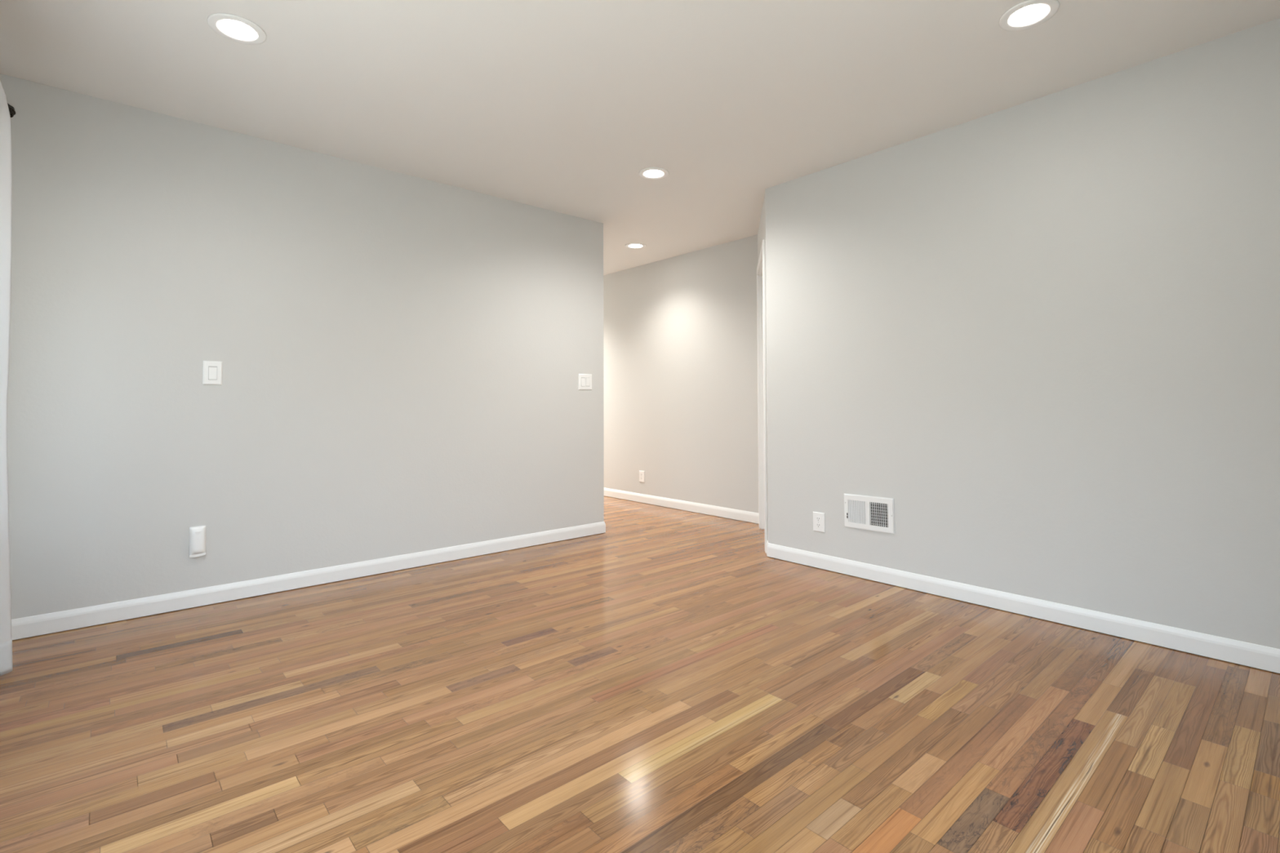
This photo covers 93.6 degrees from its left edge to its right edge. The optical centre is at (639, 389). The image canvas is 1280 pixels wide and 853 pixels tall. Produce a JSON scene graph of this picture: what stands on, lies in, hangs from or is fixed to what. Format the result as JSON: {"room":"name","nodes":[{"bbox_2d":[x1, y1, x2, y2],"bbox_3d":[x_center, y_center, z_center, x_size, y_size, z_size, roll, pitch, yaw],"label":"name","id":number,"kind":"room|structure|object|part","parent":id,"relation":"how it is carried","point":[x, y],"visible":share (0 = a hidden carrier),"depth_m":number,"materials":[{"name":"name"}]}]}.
{"room":"empty living room","nodes":[
{"label":"empty living room","id":0,"kind":"room"},
{"bbox_2d":[0,73,604,639],"bbox_3d":[-1.621,-0.120,3.641,3.451,2.440,0.120,1,-2,-41],"label":"wall","id":1,"kind":"structure","parent":0,"point":[402,356],"depth_m":3.22,"materials":[{"name":"beige paint"}]},
{"bbox_2d":[189,525,205,557],"bbox_3d":[-2.208,0.760,3.003,0.066,0.149,0.025,1,-2,-41],"label":"outlet cover","id":2,"kind":"object","parent":1,"relation":"attached to","point":[197,534],"visible":1,"depth_m":3.00,"materials":[{"name":"white plastic"}]},
{"bbox_2d":[202,360,222,385],"bbox_3d":[-2.177,-0.084,3.064,0.081,0.121,0.010,1,-2,-41],"label":"light switch","id":3,"kind":"object","parent":1,"relation":"attached to","point":[212,371],"visible":1,"depth_m":3.06,"materials":[{"name":"white plastic"}]},
{"bbox_2d":[11,521,605,639],"bbox_3d":[-2.998,1.099,5.279,3.341,0.086,4.469,1,-2,-41],"label":"baseboard","id":4,"kind":"structure","parent":1,"relation":"attached to","point":[39,624],"depth_m":3.19,"materials":[{"name":"white paint"}]},
{"bbox_2d":[577,373,591,390],"bbox_3d":[-0.419,-0.058,4.611,0.128,0.122,0.010,1,-2,-41],"label":"light switch","id":5,"kind":"object","parent":1,"relation":"attached to","point":[584,380],"visible":1,"depth_m":4.61,"materials":[{"name":"white plastic"}]},
{"bbox_2d":[0,496,1279,852],"bbox_3d":[-1.200,1.113,4.136,4.771,0.004,8.800,1,-2,-41],"label":"floor","id":6,"kind":"structure","parent":0,"point":[659,681],"depth_m":1.90,"materials":[{"name":"brown wood"}]},
{"bbox_2d":[0,0,1279,275],"bbox_3d":[-1.216,-1.398,4.192,4.751,0.140,8.800,1,-2,-41],"label":"ceiling","id":7,"kind":"structure","parent":0,"point":[560,106],"depth_m":2.62,"materials":[{"name":"paint"}]},
{"bbox_2d":[207,13,266,44],"bbox_3d":[-1.534,-1.375,2.292,0.188,0.012,0.188,1,-2,-41],"label":"recessed light","id":8,"kind":"object","parent":7,"relation":"in","point":[234,28],"visible":1,"depth_m":2.29,"materials":[{"name":"white plastic"}]},
{"bbox_2d":[625,243,645,248],"bbox_3d":[-0.041,-1.301,5.436,0.188,0.012,0.188,1,-2,-41],"label":"recessed light","id":9,"kind":"object","parent":7,"relation":"in","point":[633,246],"visible":1,"depth_m":5.43,"materials":[{"name":"white plastic"}]},
{"bbox_2d":[638,167,668,179],"bbox_3d":[0.084,-1.344,3.736,0.188,0.012,0.188,1,-2,-41],"label":"recessed light","id":10,"kind":"object","parent":7,"relation":"in","point":[651,173],"visible":1,"depth_m":3.73,"materials":[{"name":"white plastic"}]},
{"bbox_2d":[999,0,1059,31],"bbox_3d":[1.435,-1.387,2.221,0.188,0.012,0.188,1,-2,-41],"label":"recessed light","id":11,"kind":"object","parent":7,"relation":"in","point":[1028,14],"visible":1,"depth_m":2.22,"materials":[{"name":"white plastic"}]},
{"bbox_2d":[603,234,758,524],"bbox_3d":[-0.601,-0.041,6.970,0.120,2.440,5.145,1,-2,-41],"label":"wall","id":12,"kind":"structure","parent":0,"point":[680,332],"depth_m":5.70,"materials":[{"name":"beige paint"}]},
{"bbox_2d":[639,470,644,482],"bbox_3d":[0.018,0.889,6.150,0.008,0.115,0.080,1,-2,-41],"label":"power outlet","id":13,"kind":"object","parent":12,"relation":"attached to","point":[642,473],"visible":1,"depth_m":6.14,"materials":[{"name":"white plastic"}]},
{"bbox_2d":[604,487,758,523],"bbox_3d":[-0.680,1.131,6.873,0.093,0.086,5.138,1,-2,-41],"label":"baseboard","id":14,"kind":"structure","parent":12,"relation":"attached to","point":[746,516],"depth_m":5.66,"materials":[{"name":"white paint"}]},
{"bbox_2d":[757,189,768,540],"bbox_3d":[0.980,-0.107,4.514,0.120,2.440,1.087,0,-1,8],"label":"wall","id":15,"kind":"structure","parent":0,"point":[762,229],"depth_m":4.07,"materials":[{"name":"beige paint"}]},
{"bbox_2d":[756,240,767,553],"bbox_3d":[0.971,0.050,4.497,0.136,2.124,0.888,0,-1,8],"label":"door","id":16,"kind":"structure","parent":15,"relation":"in","point":[761,281],"depth_m":4.85,"materials":[{"name":"white paint"}]},
{"bbox_3d":[0.971,0.061,4.911,0.016,2.124,0.070,0,-1,8],"label":"casing","id":17,"kind":"part","parent":16,"relation":"part of","materials":[{"name":"white paint"}]},
{"bbox_3d":[0.908,-0.976,4.532,0.016,0.070,0.748,0,-1,8],"label":"casing","id":18,"kind":"part","parent":16,"relation":"part of","materials":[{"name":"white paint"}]},
{"bbox_3d":[0.852,0.041,4.102,0.016,2.124,0.070,0,-1,8],"label":"casing","id":19,"kind":"part","parent":16,"relation":"part of","materials":[{"name":"white paint"}]},
{"bbox_2d":[765,17,1279,673],"bbox_3d":[1.808,-0.149,2.977,0.120,2.440,2.792,1,-2,-41],"label":"wall","id":20,"kind":"structure","parent":0,"point":[1045,330],"depth_m":2.76,"materials":[{"name":"beige paint"}]},
{"bbox_2d":[813,511,825,533],"bbox_3d":[1.092,0.810,3.675,0.008,0.118,0.080,1,-3,-41],"label":"power outlet","id":21,"kind":"object","parent":20,"relation":"attached to","point":[819,525],"visible":1,"depth_m":3.67,"materials":[{"name":"white plastic"}]},
{"bbox_2d":[844,493,894,533],"bbox_3d":[1.301,0.706,3.433,0.016,0.193,0.300,1,-3,-41],"label":"air vent","id":22,"kind":"object","parent":20,"relation":"in","point":[860,512],"visible":1,"depth_m":3.43,"materials":[{"name":"white metal"}]},
{"bbox_2d":[766,540,1279,673],"bbox_3d":[1.767,1.024,2.950,0.076,0.086,2.856,1,-2,-41],"label":"baseboard","id":23,"kind":"structure","parent":20,"relation":"attached to","point":[1255,655],"depth_m":2.74,"materials":[{"name":"white paint"}]},
{"bbox_3d":[-1.478,-0.188,0.957,0.120,2.440,4.101,1,-2,-41],"label":"wall window","id":24,"kind":"structure","parent":0,"visible":0},
{"bbox_2d":[7,102,15,117],"bbox_3d":[-1.460,-1.103,1.144,0.127,0.072,3.128,1,-2,-41],"label":"curtain rod","id":25,"kind":"object","parent":24,"relation":"attached to","point":[11,109],"visible":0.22,"depth_m":2.33,"materials":[{"name":"brown metal"}]},
{"bbox_2d":[0,80,13,675],"bbox_3d":[-2.124,-0.059,1.923,0.126,2.211,0.850,1,-2,-41],"label":"curtain","id":26,"kind":"object","parent":25,"relation":"hanging from","point":[6,641],"visible":1,"depth_m":2.25,"materials":[{"name":"white fabric"}]}
]}

